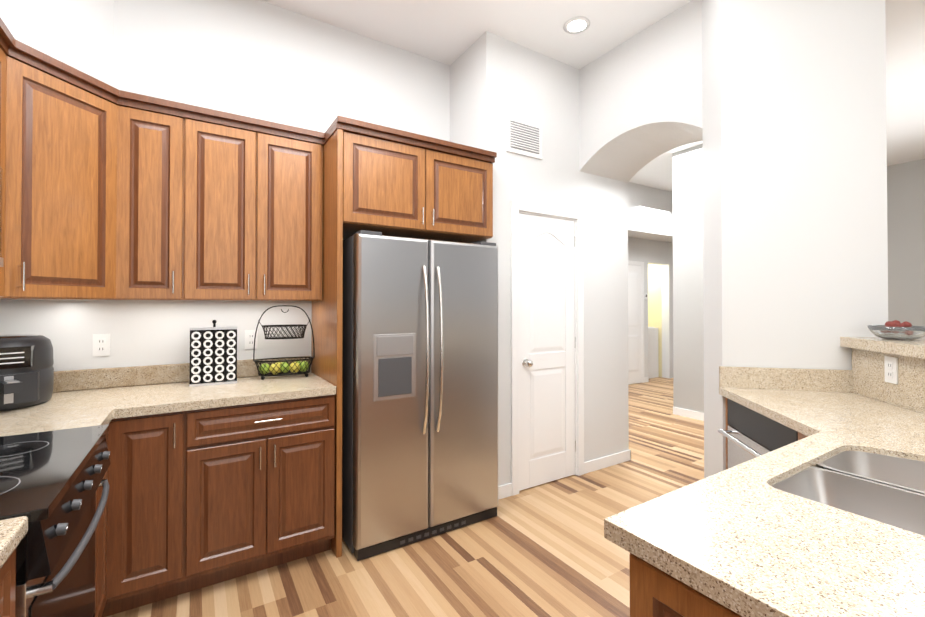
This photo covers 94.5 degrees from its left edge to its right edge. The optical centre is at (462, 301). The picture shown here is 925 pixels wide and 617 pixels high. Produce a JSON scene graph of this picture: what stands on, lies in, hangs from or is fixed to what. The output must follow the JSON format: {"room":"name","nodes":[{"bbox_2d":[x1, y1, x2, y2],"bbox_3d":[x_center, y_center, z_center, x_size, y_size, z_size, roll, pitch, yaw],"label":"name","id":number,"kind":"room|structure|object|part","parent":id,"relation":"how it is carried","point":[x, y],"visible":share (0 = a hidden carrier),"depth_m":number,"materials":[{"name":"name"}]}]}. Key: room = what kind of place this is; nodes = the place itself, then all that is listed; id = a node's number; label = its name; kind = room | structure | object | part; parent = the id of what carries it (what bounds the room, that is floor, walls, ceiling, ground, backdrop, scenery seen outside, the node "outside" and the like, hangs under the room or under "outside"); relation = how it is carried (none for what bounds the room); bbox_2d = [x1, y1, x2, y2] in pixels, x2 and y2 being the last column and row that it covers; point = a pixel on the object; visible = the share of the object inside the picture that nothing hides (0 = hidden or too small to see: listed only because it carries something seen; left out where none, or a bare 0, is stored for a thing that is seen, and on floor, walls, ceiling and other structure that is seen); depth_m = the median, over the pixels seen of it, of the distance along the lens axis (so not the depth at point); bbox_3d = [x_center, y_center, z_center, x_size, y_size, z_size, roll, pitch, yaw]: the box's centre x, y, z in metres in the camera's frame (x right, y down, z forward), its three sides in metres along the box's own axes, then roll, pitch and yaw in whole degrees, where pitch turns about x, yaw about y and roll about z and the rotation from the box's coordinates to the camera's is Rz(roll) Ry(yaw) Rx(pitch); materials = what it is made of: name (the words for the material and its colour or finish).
{"room":"kitchen","nodes":[
{"label":"kitchen","id":0,"kind":"room"},
{"bbox_2d":[0,0,621,499],"bbox_3d":[-0.534,-0.245,2.845,3.980,3.240,0.710,0,-1,-32],"label":"wall","id":1,"kind":"structure","parent":0,"point":[261,60],"depth_m":3.01,"materials":[{"name":"white paint"}]},
{"bbox_2d":[92,334,109,355],"bbox_3d":[-1.887,0.230,2.232,0.070,0.114,0.009,0,-1,-32],"label":"outlet","id":2,"kind":"object","parent":1,"relation":"attached to","point":[101,344],"visible":1,"depth_m":2.23,"materials":[{"name":"white plastic"}]},
{"bbox_2d":[120,94,187,299],"bbox_3d":[-1.610,-0.483,2.223,0.272,0.955,0.321,0,-1,-32],"label":"upper cabinet","id":3,"kind":"object","parent":1,"relation":"attached to","point":[153,135],"depth_m":2.09,"materials":[{"name":"brown wood"}]},
{"bbox_2d":[245,330,257,348],"bbox_3d":[-1.289,0.233,2.606,0.070,0.114,0.009,0,-1,-32],"label":"outlet","id":4,"kind":"object","parent":1,"relation":"attached to","point":[249,338],"visible":0.98,"depth_m":2.60,"materials":[{"name":"white plastic"}]},
{"bbox_2d":[188,110,327,301],"bbox_3d":[-1.201,-0.481,2.478,0.693,0.955,0.321,0,-1,-32],"label":"upper cabinet","id":5,"kind":"object","parent":1,"relation":"attached to","point":[258,193],"depth_m":2.34,"materials":[{"name":"brown wood"}]},
{"bbox_2d":[328,122,495,242],"bbox_3d":[-0.377,-0.690,2.839,1.015,0.530,0.586,0,-1,-32],"label":"upper cabinet","id":6,"kind":"object","parent":1,"relation":"attached to","point":[397,185],"depth_m":2.53,"materials":[{"name":"brown wood"}]},
{"bbox_2d":[506,114,541,158],"bbox_3d":[0.455,-1.192,3.111,0.330,0.260,0.019,0,-1,-32],"label":"air vent","id":7,"kind":"object","parent":1,"relation":"in","point":[524,137],"visible":1,"depth_m":3.10,"materials":[{"name":"white metal"}]},
{"bbox_3d":[0.665,0.366,3.228,0.584,2.010,0.110,0,-1,-32],"label":"pantry door","id":8,"kind":"part","parent":1,"relation":"part of","materials":[{"name":"white wood"}]},
{"bbox_3d":[0.712,0.334,3.497,1.518,2.095,0.416,0,-1,-32],"label":"pantry door casing trim","id":9,"kind":"part","parent":1,"relation":"part of","materials":[{"name":"white wood"}]},
{"bbox_2d":[107,377,703,616],"bbox_3d":[1.260,1.432,3.602,12.000,0.100,13.000,0,-1,-32],"label":"floor","id":10,"kind":"structure","parent":0,"point":[547,549],"depth_m":2.21,"materials":[{"name":"laminate"}]},
{"bbox_2d":[0,548,15,616],"bbox_3d":[-1.060,0.917,0.519,0.625,0.874,0.462,0,-1,-32],"label":"base cabinet","id":11,"kind":"object","parent":10,"relation":"on","point":[8,570],"depth_m":0.84,"materials":[{"name":"brown wood"}]},
{"bbox_2d":[0,392,111,568],"bbox_3d":[-0.723,0.403,0.014,0.660,0.144,4.997,0,-1,-32],"label":"countertop","id":12,"kind":"structure","parent":11,"relation":"on","point":[90,397],"depth_m":1.64,"materials":[{"name":"stone"}]},
{"bbox_2d":[0,334,53,411],"bbox_3d":[-1.975,0.300,1.806,0.341,0.304,0.420,0,-1,-32],"label":"air fryer","id":13,"kind":"object","parent":12,"relation":"on","point":[26,371],"visible":1,"depth_m":1.79,"materials":[{"name":"black plastic"},{"name":"silver plastic"}]},
{"bbox_2d":[0,424,110,616],"bbox_3d":[-1.343,0.897,1.064,0.675,0.925,0.755,0,-1,-32],"label":"range","id":14,"kind":"object","parent":10,"relation":"on","point":[51,482],"visible":1,"depth_m":1.12,"materials":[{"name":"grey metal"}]},
{"bbox_2d":[94,420,111,616],"bbox_3d":[-1.670,0.926,1.497,0.625,0.874,0.316,0,-1,-32],"label":"base cabinet","id":15,"kind":"object","parent":10,"relation":"on","point":[103,540],"depth_m":1.74,"materials":[{"name":"brown wood"}]},
{"bbox_2d":[112,411,187,614],"bbox_3d":[-1.524,0.932,2.102,0.273,0.874,0.596,0,-1,-32],"label":"base cabinet","id":16,"kind":"object","parent":10,"relation":"on","point":[150,452],"depth_m":1.86,"materials":[{"name":"brown wood"}]},
{"bbox_2d":[188,394,334,591],"bbox_3d":[-1.122,0.934,2.353,0.677,0.874,0.596,0,-1,-32],"label":"base cabinet","id":17,"kind":"object","parent":10,"relation":"on","point":[199,499],"depth_m":2.09,"materials":[{"name":"brown wood"}]},
{"bbox_2d":[52,356,335,418],"bbox_3d":[-1.410,0.421,2.004,1.541,0.144,0.893,0,-1,-32],"label":"countertop","id":18,"kind":"structure","parent":17,"relation":"on","point":[151,389],"depth_m":2.20,"materials":[{"name":"stone"}]},
{"bbox_2d":[189,320,236,386],"bbox_3d":[-1.377,0.280,2.370,0.225,0.353,0.100,0,-1,-28],"label":"coffee pod rack","id":19,"kind":"object","parent":18,"relation":"on","point":[213,355],"visible":1,"depth_m":2.34,"materials":[{"name":"black metal"}]},
{"bbox_2d":[253,305,314,379],"bbox_3d":[-1.073,0.242,2.581,0.341,0.433,0.181,0,-1,-32],"label":"fruit basket","id":20,"kind":"object","parent":18,"relation":"on","point":[283,367],"visible":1,"depth_m":2.56,"materials":[{"name":"black metal"}]},
{"bbox_2d":[342,230,497,560],"bbox_3d":[-0.315,0.500,2.734,0.930,1.741,0.730,0,-1,-32],"label":"refrigerator","id":21,"kind":"object","parent":10,"relation":"on","point":[420,392],"visible":1,"depth_m":2.42,"materials":[{"name":"grey metal"}]},
{"bbox_2d":[648,327,658,377],"bbox_3d":[3.262,0.883,8.114,0.570,1.080,0.634,0,-1,-32],"label":"washer","id":22,"kind":"object","parent":10,"relation":"on","point":[653,368],"visible":0.19,"depth_m":7.91,"materials":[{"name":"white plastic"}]},
{"bbox_2d":[672,144,703,420],"bbox_3d":[2.892,-0.225,5.002,0.163,3.240,0.820,0,-1,-32],"label":"wall pier","id":23,"kind":"object","parent":10,"relation":"on","point":[688,332],"visible":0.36,"depth_m":5.15,"materials":[{"name":"grey paint"}]},
{"bbox_2d":[629,397,823,616],"bbox_3d":[1.487,0.921,0.862,2.065,0.873,2.472,0,-1,-32],"label":"base cabinet","id":24,"kind":"object","parent":10,"relation":"on","point":[655,591],"visible":0.15,"depth_m":0.78,"materials":[{"name":"brown wood"}]},
{"bbox_2d":[604,348,924,616],"bbox_3d":[1.514,0.445,0.879,2.089,0.453,2.527,0,-1,-32],"label":"countertop","id":25,"kind":"structure","parent":24,"relation":"on","point":[794,529],"depth_m":0.92,"materials":[{"name":"stone"}]},
{"bbox_2d":[884,356,897,383],"bbox_3d":[1.878,0.302,1.873,0.009,0.114,0.070,0,-1,13],"label":"outlet","id":26,"kind":"object","parent":25,"relation":"attached to","point":[891,369],"visible":1,"depth_m":1.87,"materials":[{"name":"white plastic"}]},
{"bbox_2d":[718,398,797,468],"bbox_3d":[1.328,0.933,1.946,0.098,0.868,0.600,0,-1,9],"label":"dishwasher","id":27,"kind":"object","parent":10,"relation":"on","point":[749,434],"visible":0.33,"depth_m":2.00,"materials":[{"name":"silver metal"}]},
{"bbox_2d":[261,0,924,191],"bbox_3d":[1.260,-1.908,3.632,12.000,0.100,13.000,0,-1,-32],"label":"ceiling","id":28,"kind":"structure","parent":0,"point":[448,32],"depth_m":2.94,"materials":[{"name":"white paint"}]},
{"bbox_2d":[563,17,589,33],"bbox_3d":[0.771,-1.859,2.885,0.176,0.009,0.176,0,-1,-32],"label":"recessed light","id":29,"kind":"object","parent":28,"relation":"in","point":[575,25],"visible":1,"depth_m":2.88,"materials":[{"name":"white"}]},
{"bbox_2d":[622,181,630,462],"bbox_3d":[0.465,-0.224,5.176,0.163,3.240,3.513,0,-1,-32],"label":"wall","id":30,"kind":"structure","parent":0,"point":[626,452],"depth_m":3.71,"materials":[{"name":"white paint"}]},
{"bbox_2d":[579,0,702,182],"bbox_3d":[1.451,-1.452,3.170,0.600,0.820,0.980,0,-1,-32],"label":"wall","id":31,"kind":"structure","parent":0,"point":[640,100],"depth_m":3.02,"materials":[{"name":"white paint"}]},
{"bbox_2d":[628,182,672,384],"bbox_3d":[2.786,-0.207,7.045,5.780,3.240,0.600,0,-1,-32],"label":"wall","id":32,"kind":"structure","parent":0,"point":[650,225],"depth_m":7.40,"materials":[{"name":"white paint"}]},
{"bbox_2d":[628,261,643,383],"bbox_3d":[2.795,0.364,7.177,0.900,2.100,0.076,0,-1,-32],"label":"door","id":33,"kind":"structure","parent":32,"relation":"in","point":[635,323],"depth_m":7.31,"materials":[{"name":"white wood"}]},
{"bbox_2d":[648,264,661,376],"bbox_3d":[3.242,0.273,8.151,0.790,2.300,0.800,0,-1,-32],"label":"wall","id":34,"kind":"structure","parent":0,"point":[654,295],"depth_m":8.07,"materials":[{"name":"beige paint"}]},
{"bbox_2d":[702,0,887,477],"bbox_3d":[1.813,-0.249,2.370,0.821,3.240,0.742,0,-1,-32],"label":"wall","id":35,"kind":"structure","parent":0,"point":[795,256],"depth_m":2.21,"materials":[{"name":"white paint"}]},
{"bbox_2d":[719,348,924,413],"bbox_3d":[1.518,0.331,0.916,2.046,0.224,2.470,0,-1,-32],"label":"backsplash","id":36,"kind":"structure","parent":35,"relation":"attached to","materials":[{"name":"stone"}]},
{"bbox_2d":[887,159,924,337],"bbox_3d":[5.564,-0.214,6.305,0.150,3.240,13.000,0,-1,-32],"label":"wall","id":37,"kind":"structure","parent":0,"point":[906,231],"depth_m":5.66,"materials":[{"name":"grey paint"}]},
{"bbox_3d":[-0.951,-0.274,-0.385,0.150,3.240,5.750,0,-1,-32],"label":"wall","id":38,"kind":"structure","parent":0,"visible":0},
{"bbox_2d":[0,30,11,299],"bbox_3d":[-1.791,-0.490,1.415,0.320,0.955,0.288,0,-1,-32],"label":"upper cabinet","id":39,"kind":"object","parent":38,"relation":"attached to","point":[5,46],"depth_m":1.61,"materials":[{"name":"brown wood"}]},
{"bbox_2d":[0,167,3,266],"bbox_3d":[-1.461,-0.278,1.002,0.434,0.323,0.751,0,-1,-32],"label":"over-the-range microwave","id":40,"kind":"object","parent":39,"relation":"attached to","point":[1,185],"visible":1,"depth_m":1.40,"materials":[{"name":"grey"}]},
{"bbox_2d":[8,42,119,299],"bbox_3d":[-1.681,-0.490,1.818,0.293,0.948,0.292,0,-1,-32],"label":"upper cabinet","id":41,"kind":"object","parent":38,"relation":"attached to","point":[108,192],"depth_m":1.80,"materials":[{"name":"brown wood"}]},
{"bbox_3d":[1.679,0.785,0.570,2.348,1.140,2.348,0,-1,-32],"label":"wall","id":42,"kind":"structure","parent":0,"visible":0},
{"bbox_2d":[840,337,924,358],"bbox_3d":[1.707,0.190,0.600,0.315,0.049,3.240,0,-1,13],"label":"ledge shelf","id":43,"kind":"object","parent":42,"relation":"on","point":[913,348],"visible":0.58,"depth_m":1.87,"materials":[{"name":"stone"}]},
{"bbox_2d":[867,320,924,339],"bbox_3d":[1.999,0.132,1.960,0.210,0.090,0.210,0,-1,-32],"label":"bowl","id":44,"kind":"object","parent":43,"relation":"on","point":[895,330],"visible":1,"depth_m":1.92,"materials":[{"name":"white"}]}
]}

